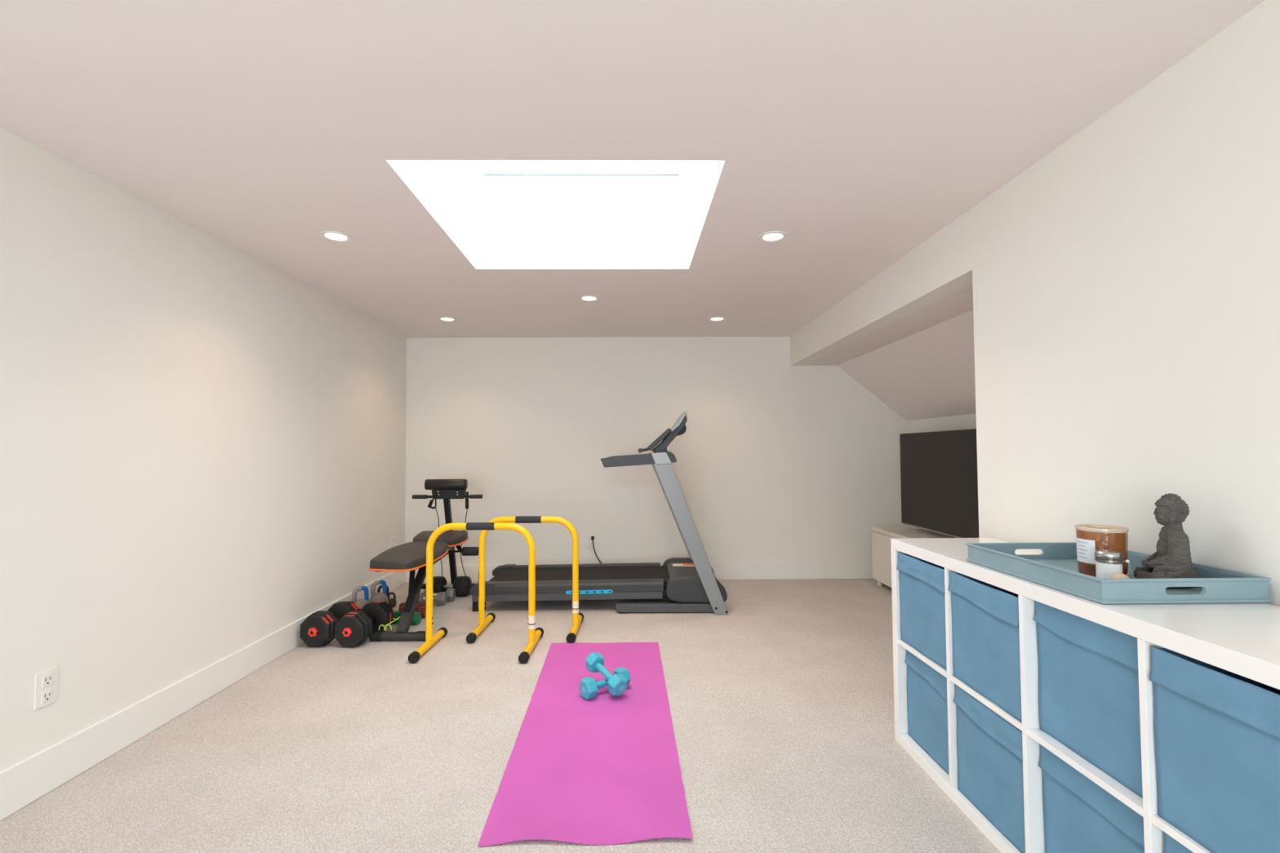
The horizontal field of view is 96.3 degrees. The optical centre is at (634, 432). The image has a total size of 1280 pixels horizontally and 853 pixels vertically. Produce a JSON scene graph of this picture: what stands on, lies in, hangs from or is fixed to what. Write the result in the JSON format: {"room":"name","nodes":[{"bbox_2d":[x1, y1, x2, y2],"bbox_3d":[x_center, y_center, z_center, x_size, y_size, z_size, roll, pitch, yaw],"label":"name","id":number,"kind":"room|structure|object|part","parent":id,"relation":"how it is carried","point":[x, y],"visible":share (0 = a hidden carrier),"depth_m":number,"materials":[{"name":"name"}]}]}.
{"room":"home gym","nodes":[
{"label":"home gym","id":0,"kind":"room"},
{"bbox_2d":[0,127,406,771],"bbox_3d":[-2.003,0.112,1.462,0.120,2.121,7.281,0,-2,-1],"label":"wall","id":1,"kind":"structure","parent":0,"point":[202,446],"depth_m":2.34,"materials":[{"name":"white paint"}]},
{"bbox_2d":[33,666,57,711],"bbox_3d":[-1.940,0.844,1.892,0.010,0.116,0.072,0,-2,-1],"label":"wall outlet","id":2,"kind":"object","parent":1,"relation":"attached to","point":[45,682],"visible":1,"depth_m":1.89,"materials":[{"name":"white plastic"}]},
{"bbox_2d":[40,688,52,704],"bbox_3d":[-1.938,0.869,1.891,0.004,0.040,0.034,0,-2,-1],"label":"receptacle","id":3,"kind":"object","parent":2,"relation":"attached to","point":[46,693],"depth_m":1.89,"materials":[{"name":"white plastic"}]},
{"bbox_2d":[41,672,53,688],"bbox_3d":[-1.938,0.818,1.893,0.004,0.040,0.034,0,-2,-1],"label":"receptacle","id":4,"kind":"object","parent":2,"relation":"attached to","point":[46,677],"depth_m":1.89,"materials":[{"name":"white plastic"}]},
{"bbox_2d":[0,571,405,821],"bbox_3d":[-1.929,1.097,1.369,0.015,0.146,7.161,0,-2,-1],"label":"baseboard","id":5,"kind":"structure","parent":1,"relation":"attached to","point":[28,780],"depth_m":2.22,"materials":[{"name":"white paint"}]},
{"bbox_2d":[390,536,394,548],"bbox_3d":[-1.976,0.909,4.682,0.010,0.116,0.072,0,-2,-1],"label":"wall outlet","id":6,"kind":"object","parent":1,"relation":"attached to","point":[392,539],"visible":0.67,"depth_m":4.67,"materials":[{"name":"white plastic"}]},
{"bbox_2d":[0,578,1000,852],"bbox_3d":[0.254,1.209,1.393,4.621,0.100,7.401,0,-2,-1],"label":"floor","id":7,"kind":"structure","parent":0,"point":[781,704],"depth_m":2.17,"materials":[{"name":"carpet"}]},
{"bbox_2d":[299,601,360,647],"bbox_3d":[-1.819,1.146,3.448,0.187,0.187,0.376,0,-2,5],"label":"dumbbell","id":8,"kind":"object","parent":7,"relation":"on","point":[317,629],"visible":0.66,"depth_m":3.28,"materials":[{"name":"black rubber"}]},
{"bbox_3d":[-1.833,1.141,3.293,0.174,0.174,0.031,-45,-5,2],"label":"weight plate","id":9,"kind":"part","parent":8,"relation":"part of","materials":[{"name":"black plastic"}]},
{"bbox_3d":[-1.830,1.142,3.327,0.185,0.185,0.031,45,2,5],"label":"weight plate","id":10,"kind":"part","parent":8,"relation":"part of","materials":[{"name":"black plastic"}]},
{"bbox_3d":[-1.827,1.143,3.361,0.187,0.187,0.031,-45,-5,2],"label":"weight plate","id":11,"kind":"part","parent":8,"relation":"part of","materials":[{"name":"black plastic"}]},
{"bbox_3d":[-1.812,1.149,3.535,0.187,0.187,0.031,-45,-5,2],"label":"weight plate","id":12,"kind":"part","parent":8,"relation":"part of","materials":[{"name":"black plastic"}]},
{"bbox_3d":[-1.809,1.150,3.569,0.185,0.185,0.031,45,2,5],"label":"weight plate","id":13,"kind":"part","parent":8,"relation":"part of","materials":[{"name":"black plastic"}]},
{"bbox_2d":[351,586,368,609],"bbox_3d":[-1.857,1.149,3.885,0.132,0.214,0.132,-2,-2,38],"label":"kettlebell","id":14,"kind":"object","parent":7,"relation":"on","point":[360,603],"visible":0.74,"depth_m":3.86,"materials":[{"name":"grey metal"}]},
{"bbox_3d":[-1.857,1.112,3.886,0.029,0.138,0.114,-2,-2,38],"label":"handle","id":15,"kind":"part","parent":14,"relation":"part of","materials":[{"name":"blue plastic"}]},
{"bbox_2d":[333,600,393,647],"bbox_3d":[-1.617,1.145,3.442,0.187,0.187,0.376,-1,-2,6],"label":"dumbbell","id":16,"kind":"object","parent":7,"relation":"on","point":[353,629],"visible":0.97,"depth_m":3.31,"materials":[{"name":"black rubber"}]},
{"bbox_3d":[-1.634,1.139,3.288,0.174,0.174,0.031,-1,-2,6],"label":"weight plate","id":17,"kind":"part","parent":16,"relation":"part of","materials":[{"name":"black plastic"}]},
{"bbox_3d":[-1.630,1.141,3.322,0.185,0.185,0.031,-1,-2,6],"label":"weight plate","id":18,"kind":"part","parent":16,"relation":"part of","materials":[{"name":"black plastic"}]},
{"bbox_3d":[-1.627,1.142,3.356,0.187,0.187,0.031,-1,-2,6],"label":"weight plate","id":19,"kind":"part","parent":16,"relation":"part of","materials":[{"name":"black plastic"}]},
{"bbox_3d":[-1.608,1.148,3.529,0.187,0.187,0.031,-1,-2,6],"label":"weight plate","id":20,"kind":"part","parent":16,"relation":"part of","materials":[{"name":"black plastic"}]},
{"bbox_3d":[-1.604,1.149,3.563,0.185,0.185,0.031,-1,-2,6],"label":"weight plate","id":21,"kind":"part","parent":16,"relation":"part of","materials":[{"name":"black plastic"}]},
{"bbox_3d":[-1.601,1.150,3.597,0.174,0.174,0.031,-1,-2,6],"label":"weight plate","id":22,"kind":"part","parent":16,"relation":"part of","materials":[{"name":"black plastic"}]},
{"bbox_2d":[368,579,388,604],"bbox_3d":[-1.812,1.155,4.065,0.132,0.214,0.132,-2,-2,38],"label":"kettlebell","id":23,"kind":"object","parent":7,"relation":"on","point":[379,597],"visible":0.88,"depth_m":4.04,"materials":[{"name":"grey metal"}]},
{"bbox_3d":[-1.812,1.118,4.066,0.029,0.138,0.114,-2,-2,38],"label":"handle","id":24,"kind":"part","parent":23,"relation":"part of","materials":[{"name":"blue plastic"}]},
{"bbox_2d":[377,584,389,595],"bbox_3d":[-1.839,1.190,4.194,0.092,0.152,0.092,1,-2,-29],"label":"kettlebell","id":25,"kind":"object","parent":7,"relation":"on","point":[380,587],"visible":0.32,"depth_m":4.18,"materials":[{"name":"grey metal"}]},
{"bbox_2d":[386,591,396,607],"bbox_3d":[-1.760,1.211,4.154,0.066,0.106,0.066,0,-2,-12],"label":"kettlebell","id":26,"kind":"object","parent":7,"relation":"on","point":[392,602],"visible":0.84,"depth_m":4.14,"materials":[{"name":"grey metal"}]},
{"bbox_3d":[-1.760,1.195,4.154,0.059,0.074,0.017,0,-2,-12],"label":"handle","id":27,"kind":"part","parent":26,"relation":"part of","materials":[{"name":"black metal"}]},
{"bbox_2d":[391,610,422,625],"bbox_3d":[-1.498,1.210,3.742,0.205,0.074,0.083,-1,-2,14],"label":"dumbbell","id":28,"kind":"object","parent":7,"relation":"on","point":[416,620],"visible":0.61,"depth_m":3.72,"materials":[{"name":"green plastic"}]},
{"bbox_2d":[398,605,426,617],"bbox_3d":[-1.500,1.218,3.887,0.190,0.069,0.078,-1,-2,6],"label":"dumbbell","id":29,"kind":"object","parent":7,"relation":"on","point":[421,610],"visible":0.34,"depth_m":3.86,"materials":[{"name":"red plastic"}]},
{"bbox_2d":[399,601,425,609],"bbox_3d":[-1.536,1.222,3.996,0.190,0.069,0.078,0,-2,-4],"label":"dumbbell","id":30,"kind":"object","parent":7,"relation":"on","point":[422,604],"visible":0.2,"depth_m":3.98,"materials":[{"name":"red plastic"}]},
{"bbox_2d":[368,479,482,640],"bbox_3d":[-1.420,0.799,3.962,0.545,0.913,1.297,0,-2,-1],"label":"weight bench","id":31,"kind":"object","parent":7,"relation":"on","point":[410,557],"visible":0.91,"depth_m":3.77,"materials":[{"name":"grey"}]},
{"bbox_2d":[378,616,399,630],"bbox_3d":[-1.472,1.152,3.445,0.121,0.069,0.037,1,-2,-25],"label":"clip","id":32,"kind":"object","parent":31,"relation":"attached to","point":[386,625],"visible":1,"depth_m":3.43,"materials":[{"name":"green plastic"}]},
{"bbox_3d":[-1.360,0.951,3.603,0.048,0.315,0.295,-1,-2,7],"label":"post","id":33,"kind":"part","parent":31,"relation":"part of","materials":[{"name":"black metal"}]},
{"bbox_3d":[-1.531,0.525,4.359,0.057,0.115,0.024,0,-2,-1],"label":"cord handle","id":34,"kind":"part","parent":31,"relation":"part of","materials":[{"name":"grey plastic"}]},
{"bbox_3d":[-1.504,0.900,4.409,0.046,0.663,0.117,0,-2,-1],"label":"stretch cord","id":35,"kind":"part","parent":31,"relation":"part of","materials":[{"name":"black rubber"}]},
{"bbox_3d":[-1.423,0.459,4.396,0.263,0.102,0.030,0,-2,-1],"label":"curl plate","id":36,"kind":"part","parent":31,"relation":"part of","materials":[{"name":"black paint"}]},
{"bbox_3d":[-1.440,0.864,4.495,0.047,0.768,0.198,-1,-2,10],"label":"post","id":37,"kind":"part","parent":31,"relation":"part of","materials":[{"name":"black metal"}]},
{"bbox_3d":[-1.353,0.846,4.357,0.123,0.120,0.039,-2,-2,36],"label":"roller arm","id":38,"kind":"part","parent":31,"relation":"part of","materials":[{"name":"black paint"}]},
{"bbox_3d":[-1.271,0.907,4.320,0.021,0.662,0.131,-1,-2,24],"label":"stretch cord","id":39,"kind":"part","parent":31,"relation":"part of","materials":[{"name":"black rubber"}]},
{"bbox_2d":[417,591,447,605],"bbox_3d":[-1.494,1.218,4.192,0.225,0.090,0.101,0,-2,-3],"label":"dumbbell","id":40,"kind":"object","parent":7,"relation":"on","point":[441,598],"visible":0.63,"depth_m":4.16,"materials":[{"name":"silver metal"}]},
{"bbox_3d":[-1.494,1.218,4.192,0.153,0.032,0.032,0,-2,-3],"label":"handle","id":41,"kind":"part","parent":40,"relation":"part of","materials":[{"name":"silver metal"}]},
{"bbox_2d":[422,588,455,601],"bbox_3d":[-1.465,1.222,4.304,0.225,0.090,0.101,0,-2,-2],"label":"dumbbell","id":42,"kind":"object","parent":7,"relation":"on","point":[451,593],"visible":0.45,"depth_m":4.28,"materials":[{"name":"silver metal"}]},
{"bbox_2d":[421,576,475,596],"bbox_3d":[-1.437,1.198,4.462,0.470,0.148,0.148,0,-2,-1],"label":"dumbbell","id":43,"kind":"object","parent":7,"relation":"on","point":[460,584],"visible":0.7,"depth_m":4.41,"materials":[{"name":"black metal"}]},
{"bbox_3d":[-1.437,1.198,4.462,0.172,0.034,0.034,0,-2,-1],"label":"handle","id":44,"kind":"part","parent":43,"relation":"part of","materials":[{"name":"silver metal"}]},
{"bbox_2d":[408,522,543,663],"bbox_3d":[-0.875,0.871,3.261,0.641,0.714,0.456,0,-2,1],"label":"bar","id":45,"kind":"object","parent":7,"relation":"on","point":[534,634],"visible":1,"depth_m":3.25,"materials":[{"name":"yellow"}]},
{"bbox_3d":[-0.875,0.848,3.262,0.625,0.662,0.039,0,-2,1],"label":"frame","id":46,"kind":"part","parent":45,"relation":"part of","materials":[{"name":"yellow metal"}]},
{"bbox_2d":[466,515,583,643],"bbox_3d":[-0.660,0.881,3.574,0.641,0.714,0.456,0,-2,1],"label":"bar","id":47,"kind":"object","parent":7,"relation":"on","point":[577,618],"visible":0.97,"depth_m":3.56,"materials":[{"name":"yellow metal"}]},
{"bbox_2d":[477,642,693,846],"bbox_3d":[-0.158,1.191,2.481,0.630,0.015,1.720,0,-2,-1],"label":"yoga mat","id":48,"kind":"object","parent":7,"relation":"on","point":[603,769],"visible":0.96,"depth_m":2.05,"materials":[{"name":"plastic"}]},
{"bbox_2d":[578,666,631,699],"bbox_3d":[-0.135,1.157,2.650,0.247,0.082,0.092,1,-3,-39],"label":"dumbbell","id":49,"kind":"object","parent":48,"relation":"on","point":[588,687],"visible":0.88,"depth_m":2.58,"materials":[{"name":"teal plastic"}]},
{"bbox_3d":[-0.135,1.157,2.650,0.178,0.031,0.031,1,-3,-39],"label":"handle","id":50,"kind":"part","parent":49,"relation":"part of","materials":[{"name":"teal plastic"}]},
{"bbox_2d":[585,652,626,695],"bbox_3d":[-0.134,1.119,2.664,0.089,0.142,0.254,1,-2,-38],"label":"dumbbell","id":51,"kind":"object","parent":48,"relation":"on","point":[594,662],"visible":1,"depth_m":2.64,"materials":[{"name":"teal plastic"}]},
{"bbox_3d":[-0.134,1.119,2.664,0.031,0.031,0.178,23,-1,-39],"label":"handle","id":52,"kind":"part","parent":51,"relation":"part of","materials":[{"name":"teal plastic"}]},
{"bbox_2d":[469,411,728,614],"bbox_3d":[-0.254,0.564,4.459,1.793,1.405,1.060,0,-2,0],"label":"treadmill","id":53,"kind":"object","parent":7,"relation":"on","point":[691,582],"visible":0.96,"depth_m":3.99,"materials":[{"name":"grey plastic"}]},
{"bbox_3d":[-0.436,1.085,4.034,1.280,0.090,0.085,0,-2,0],"label":"rail","id":54,"kind":"part","parent":53,"relation":"part of","materials":[{"name":"grey plastic"}]},
{"bbox_3d":[-0.432,1.105,4.649,1.280,0.090,0.085,0,-2,0],"label":"rail","id":55,"kind":"part","parent":53,"relation":"part of","materials":[{"name":"grey plastic"}]},
{"bbox_3d":[0.106,1.093,4.872,0.958,0.366,0.095,-1,-2,13],"label":"power cord","id":56,"kind":"part","parent":53,"relation":"part of","materials":[{"name":"black rubber"}]},
{"bbox_3d":[-0.034,0.196,3.975,0.403,0.094,0.044,0,-2,0],"label":"handrail","id":57,"kind":"part","parent":53,"relation":"part of","materials":[{"name":"grey plastic"}]},
{"bbox_3d":[0.241,1.212,3.973,0.745,0.056,0.060,0,-2,0],"label":"floor rail","id":58,"kind":"part","parent":53,"relation":"part of","materials":[{"name":"grey metal"}]},
{"bbox_2d":[662,557,727,603],"bbox_3d":[0.431,1.104,4.327,0.439,0.185,0.748,0,-2,-1],"label":"hood","id":59,"kind":"object","parent":53,"relation":"attached to","point":[682,582],"depth_m":3.96,"materials":[{"name":"black plastic"}]},
{"bbox_2d":[871,526,955,587],"bbox_3d":[2.193,1.000,4.001,0.390,0.476,1.620,0,-2,-1],"label":"tv stand","id":60,"kind":"object","parent":7,"relation":"on","point":[882,536],"visible":0.21,"depth_m":4.58,"materials":[{"name":"beige laminate"}]},
{"bbox_3d":[1.999,1.016,4.535,0.016,0.388,0.531,0,-2,-1],"label":"cabinet door","id":61,"kind":"part","parent":60,"relation":"part of","materials":[{"name":"beige laminate"}]},
{"bbox_2d":[899,428,978,537],"bbox_3d":[2.199,0.377,4.080,0.303,0.773,1.285,0,-2,-1],"label":"television","id":62,"kind":"object","parent":60,"relation":"on","point":[939,477],"visible":0.53,"depth_m":4.11,"materials":[{"name":"black plastic"}]},
{"bbox_2d":[890,537,1279,852],"bbox_3d":[1.204,0.773,1.493,0.388,0.770,1.470,0,-2,-1],"label":"shelving unit","id":63,"kind":"object","parent":7,"relation":"on","point":[1242,639],"visible":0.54,"depth_m":1.35,"materials":[{"name":"white laminate"}]},
{"bbox_3d":[1.195,0.797,2.208,0.388,0.694,0.038,0,-2,-1],"label":"panel","id":64,"kind":"part","parent":63,"relation":"part of","materials":[{"name":"white laminate"}]},
{"bbox_2d":[896,551,946,671],"bbox_3d":[1.191,0.618,2.027,0.384,0.335,0.330,0,-2,-1],"label":"fabric bin","id":65,"kind":"object","parent":63,"relation":"on","point":[922,582],"visible":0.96,"depth_m":2.01,"materials":[{"name":"blue fabric"}]},
{"bbox_2d":[904,649,949,775],"bbox_3d":[1.205,0.971,2.017,0.366,0.332,0.328,0,-2,-1],"label":"fabric bin","id":66,"kind":"object","parent":63,"relation":"on","point":[926,688],"visible":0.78,"depth_m":2.02,"materials":[{"name":"blue fabric"}]},
{"bbox_3d":[1.206,1.138,1.480,0.388,0.038,1.470,0,-2,-1],"label":"panel","id":67,"kind":"part","parent":63,"relation":"part of","materials":[{"name":"white laminate"}]},
{"bbox_2d":[947,571,1022,723],"bbox_3d":[1.195,0.605,1.675,0.384,0.332,0.325,0,-2,-1],"label":"fabric bin","id":68,"kind":"object","parent":63,"relation":"on","point":[985,616],"visible":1,"depth_m":1.65,"materials":[{"name":"blue fabric"}]},
{"bbox_2d":[953,684,1025,852],"bbox_3d":[1.202,0.959,1.663,0.380,0.333,0.330,0,-2,-1],"label":"fabric bin","id":69,"kind":"object","parent":63,"relation":"on","point":[989,749],"visible":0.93,"depth_m":1.64,"materials":[{"name":"blue fabric"}]},
{"bbox_3d":[1.202,0.407,1.505,0.388,0.038,1.470,0,-2,-1],"label":"panel","id":70,"kind":"part","parent":63,"relation":"part of","materials":[{"name":"white laminate"}]},
{"bbox_2d":[1033,600,1142,798],"bbox_3d":[1.211,0.590,1.324,0.361,0.337,0.328,0,-2,-1],"label":"fabric bin","id":71,"kind":"object","parent":63,"relation":"on","point":[1089,698],"visible":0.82,"depth_m":1.30,"materials":[{"name":"blue fabric"}]},
{"bbox_2d":[1038,744,1144,852],"bbox_3d":[1.216,0.948,1.312,0.360,0.330,0.328,0,-2,-1],"label":"fabric bin","id":72,"kind":"object","parent":63,"relation":"on","point":[1081,816],"visible":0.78,"depth_m":1.34,"materials":[{"name":"blue fabric"}]},
{"bbox_2d":[965,542,1272,604],"bbox_3d":[1.218,0.360,1.521,0.381,0.056,0.510,0,-2,-1],"label":"serving tray","id":73,"kind":"object","parent":63,"relation":"on","point":[1055,567],"visible":0.81,"depth_m":1.33,"materials":[{"name":"teal paint"}]},
{"bbox_2d":[1075,524,1128,577],"bbox_3d":[1.252,0.317,1.536,0.113,0.128,0.113,0,-2,-1],"label":"candle","id":74,"kind":"object","parent":73,"relation":"on","point":[1090,538],"visible":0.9,"depth_m":1.51,"materials":[{"name":"orange glass"}]},
{"bbox_2d":[1093,549,1129,578],"bbox_3d":[1.197,0.339,1.446,0.060,0.078,0.059,0,-2,-1],"label":"candle jar","id":75,"kind":"object","parent":73,"relation":"on","point":[1104,569],"visible":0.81,"depth_m":1.43,"materials":[{"name":"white glass"}]},
{"bbox_3d":[1.196,0.308,1.447,0.057,0.016,0.057,0,-2,-1],"label":"lid","id":76,"kind":"part","parent":75,"relation":"part of","materials":[{"name":"silver metal"}]},
{"bbox_2d":[1110,573,1129,578],"bbox_3d":[1.154,0.355,1.361,0.040,0.040,0.040,0,-2,-1],"label":"ball","id":77,"kind":"object","parent":73,"relation":"on","point":[1118,575],"visible":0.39,"depth_m":1.35,"materials":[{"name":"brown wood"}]},
{"bbox_2d":[1133,493,1199,588],"bbox_3d":[1.323,0.264,1.431,0.116,0.225,0.164,-1,-2,29],"label":"statue","id":78,"kind":"object","parent":73,"relation":"on","point":[1172,557],"visible":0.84,"depth_m":1.40,"materials":[{"name":"grey stone"}]},
{"bbox_2d":[1164,831,1193,852],"bbox_3d":[1.215,0.936,0.960,0.373,0.337,0.328,0,-2,-1],"label":"fabric bin","id":79,"kind":"object","parent":63,"relation":"on","point":[1171,845],"visible":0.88,"depth_m":1.10,"materials":[{"name":"blue fabric"}]},
{"bbox_2d":[1149,645,1279,852],"bbox_3d":[1.206,0.581,0.972,0.382,0.331,0.328,0,-2,-1],"label":"fabric bin","id":80,"kind":"object","parent":63,"relation":"on","point":[1217,730],"visible":1,"depth_m":1.01,"materials":[{"name":"blue fabric"}]},
{"bbox_2d":[0,0,1264,337],"bbox_3d":[-0.266,-1.018,1.463,3.604,0.120,7.401,0,-2,-1],"label":"ceiling","id":81,"kind":"structure","parent":0,"point":[857,131],"depth_m":1.72,"materials":[{"name":"white paint"}]},
{"bbox_2d":[319,230,352,242],"bbox_3d":[-1.385,-0.908,2.660,0.136,0.006,0.136,0,-2,-1],"label":"recessed light","id":82,"kind":"object","parent":81,"relation":"in","point":[335,236],"visible":1,"depth_m":2.66,"materials":[{"name":"white plastic"}]},
{"bbox_2d":[437,316,456,321],"bbox_3d":[-1.410,-0.851,4.319,0.136,0.006,0.136,0,-2,-1],"label":"recessed light","id":83,"kind":"object","parent":81,"relation":"in","point":[442,318],"visible":1,"depth_m":4.32,"materials":[{"name":"white"}]},
{"bbox_2d":[411,160,714,247],"bbox_3d":[-0.281,-1.319,2.584,1.330,0.559,1.338,0,-2,-1],"label":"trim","id":84,"kind":"structure","parent":81,"relation":"attached to","point":[492,211],"depth_m":3.17,"materials":[{"name":"white paint"}]},
{"bbox_2d":[469,160,690,175],"bbox_3d":[-0.281,-1.482,2.590,1.166,0.093,1.174,0,-2,-1],"label":"window","id":85,"kind":"structure","parent":84,"relation":"attached to","point":[607,167],"depth_m":3.15,"materials":[{"name":"white glass"}]},
{"bbox_3d":[-0.282,-1.506,2.591,1.122,0.035,1.130,0,-2,-1],"label":"sash","id":86,"kind":"part","parent":85,"relation":"part of","materials":[{"name":"white paint"}]},
{"bbox_2d":[578,295,599,301],"bbox_3d":[-0.298,-0.876,3.756,0.136,0.006,0.136,0,-2,-1],"label":"recessed light","id":87,"kind":"object","parent":81,"relation":"in","point":[584,298],"visible":1,"depth_m":3.75,"materials":[{"name":"white"}]},
{"bbox_2d":[707,316,725,321],"bbox_3d":[0.626,-0.861,4.355,0.136,0.006,0.136,0,-2,-1],"label":"recessed light","id":88,"kind":"object","parent":81,"relation":"in","point":[713,318],"visible":1,"depth_m":4.35,"materials":[{"name":"white"}]},
{"bbox_2d":[758,231,787,242],"bbox_3d":[0.649,-0.918,2.692,0.136,0.006,0.136,0,-2,-1],"label":"recessed light","id":89,"kind":"object","parent":81,"relation":"in","point":[771,236],"visible":1,"depth_m":2.69,"materials":[{"name":"white plastic"}]},
{"bbox_2d":[404,337,908,564],"bbox_3d":[0.262,0.224,5.070,4.501,2.121,0.120,0,-2,-1],"label":"wall","id":90,"kind":"structure","parent":0,"point":[778,461],"depth_m":5.01,"materials":[{"name":"white paint"}]},
{"bbox_2d":[586,533,595,547],"bbox_3d":[-0.382,0.940,4.972,0.072,0.116,0.010,0,-2,-1],"label":"wall outlet","id":91,"kind":"object","parent":90,"relation":"attached to","point":[588,541],"visible":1,"depth_m":4.97,"materials":[{"name":"white plastic"}]},
{"bbox_2d":[405,561,873,582],"bbox_3d":[0.208,1.209,4.968,4.351,0.146,0.015,0,-2,-1],"label":"baseboard","id":92,"kind":"structure","parent":90,"relation":"attached to","point":[829,570],"depth_m":4.97,"materials":[{"name":"white paint"}]},
{"bbox_2d":[804,283,976,421],"bbox_3d":[2.019,-0.470,3.672,1.017,0.847,2.766,0,-2,-1],"label":"ceiling","id":93,"kind":"structure","parent":0,"point":[920,364],"depth_m":3.98,"materials":[{"name":"white paint"}]},
{"bbox_2d":[906,413,976,526],"bbox_3d":[2.472,0.425,3.647,0.120,1.600,2.766,0,-2,-1],"label":"wall","id":94,"kind":"structure","parent":0,"point":[968,421],"depth_m":4.46,"materials":[{"name":"white paint"}]},
{"bbox_2d":[790,0,1279,606],"bbox_3d":[1.482,0.094,1.447,0.120,2.121,7.161,0,-2,-1],"label":"wall","id":95,"kind":"structure","parent":0,"point":[1126,282],"depth_m":1.62,"materials":[{"name":"white paint"}]}
]}

